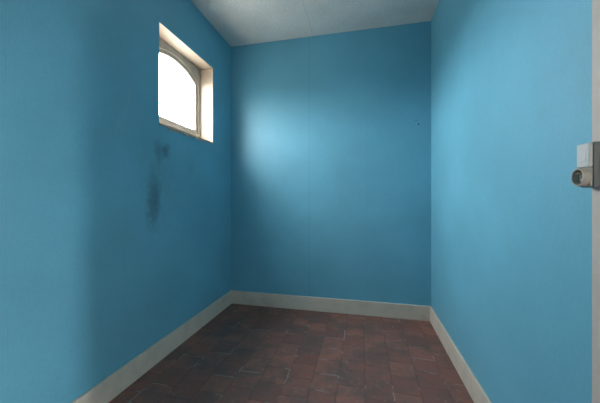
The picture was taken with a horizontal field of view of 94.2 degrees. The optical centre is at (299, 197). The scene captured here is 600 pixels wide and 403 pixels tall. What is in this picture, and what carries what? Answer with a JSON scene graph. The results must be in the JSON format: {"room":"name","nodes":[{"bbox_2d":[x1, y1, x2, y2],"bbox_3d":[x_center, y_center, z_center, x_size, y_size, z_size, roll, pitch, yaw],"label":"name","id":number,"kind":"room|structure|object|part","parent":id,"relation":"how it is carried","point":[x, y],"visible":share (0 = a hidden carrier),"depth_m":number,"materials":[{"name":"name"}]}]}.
{"room":"small empty room","nodes":[
{"label":"small empty room","id":0,"kind":"room"},
{"bbox_2d":[0,0,230,402],"bbox_3d":[-1.123,-0.234,1.318,0.162,2.600,3.377,0,0,13],"label":"wall","id":1,"kind":"structure","parent":0,"point":[115,223],"depth_m":1.42,"materials":[{"name":"blue paint"}]},
{"bbox_2d":[71,290,231,402],"bbox_3d":[-1.040,1.000,1.289,0.014,0.131,3.157,0,0,13],"label":"baseboard","id":2,"kind":"structure","parent":1,"relation":"attached to","point":[118,381],"depth_m":1.72,"materials":[{"name":"beige paint"}]},
{"bbox_2d":[159,38,213,143],"bbox_3d":[-0.920,-0.811,2.175,0.170,0.689,0.670,0,0,13],"label":"window","id":3,"kind":"structure","parent":1,"relation":"in","point":[191,70],"depth_m":2.31,"materials":[{"name":"paint"}]},
{"bbox_3d":[-0.992,-0.838,2.191,0.020,0.548,0.612,0,0,13],"label":"sash","id":4,"kind":"part","parent":3,"relation":"part of","materials":[{"name":"paint"}]},
{"bbox_3d":[-0.905,-0.481,2.172,0.138,0.029,0.670,0,0,13],"label":"sill","id":5,"kind":"part","parent":3,"relation":"part of","materials":[{"name":"beige paint"}]},
{"bbox_2d":[109,304,473,402],"bbox_3d":[0.763,1.126,0.354,4.267,0.120,4.427,0,0,13],"label":"floor","id":6,"kind":"structure","parent":0,"point":[245,353],"depth_m":1.79,"materials":[{"name":"tile"}]},
{"bbox_2d":[191,0,438,46],"bbox_3d":[0.763,-1.594,0.354,4.267,0.120,4.427,0,0,13],"label":"ceiling","id":7,"kind":"structure","parent":0,"point":[239,22],"depth_m":2.36,"materials":[{"name":"paint"}]},
{"bbox_2d":[231,21,430,305],"bbox_3d":[0.281,-0.234,2.671,1.981,2.600,0.120,0,0,13],"label":"wall","id":8,"kind":"structure","parent":0,"point":[331,133],"depth_m":2.61,"materials":[{"name":"blue paint"}]},
{"bbox_2d":[232,290,429,320],"bbox_3d":[0.217,1.000,2.616,1.853,0.131,0.014,0,0,13],"label":"baseboard","id":9,"kind":"structure","parent":8,"relation":"attached to","point":[344,306],"depth_m":2.59,"materials":[{"name":"beige paint"}]},
{"bbox_2d":[431,0,591,402],"bbox_3d":[0.826,-0.234,0.817,0.100,2.600,3.257,0,0,13],"label":"wall","id":10,"kind":"structure","parent":0,"point":[511,80],"depth_m":1.08,"materials":[{"name":"blue paint"}]},
{"bbox_2d":[430,306,491,402],"bbox_3d":[0.936,1.000,1.560,0.014,0.131,1.758,0,0,13],"label":"baseboard","id":11,"kind":"structure","parent":10,"relation":"attached to","point":[477,393],"depth_m":1.67,"materials":[{"name":"beige paint"}]},
{"bbox_2d":[592,0,599,402],"bbox_3d":[0.689,-0.001,0.211,0.124,2.134,0.984,0,0,13],"label":"door","id":12,"kind":"structure","parent":10,"relation":"in","point":[595,3],"depth_m":0.69,"materials":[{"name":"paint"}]},
{"bbox_2d":[571,141,599,187],"bbox_3d":[0.711,-0.081,0.689,0.045,0.110,0.046,0,0,13],"label":"door lock","id":13,"kind":"object","parent":12,"relation":"attached to","point":[587,173],"visible":1,"depth_m":0.67,"materials":[{"name":"white plastic"}]},
{"bbox_2d":[571,167,592,186],"bbox_3d":[0.699,-0.052,0.691,0.022,0.048,0.045,0,0,13],"label":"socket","id":14,"kind":"object","parent":13,"relation":"attached to","point":[581,176],"depth_m":0.68,"materials":[{"name":"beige metal"}]},
{"bbox_2d":[577,143,592,167],"bbox_3d":[0.706,-0.105,0.692,0.010,0.058,0.040,0,0,13],"label":"switch","id":15,"kind":"object","parent":13,"relation":"attached to","point":[584,151],"depth_m":0.68,"materials":[{"name":"white plastic"}]}
]}

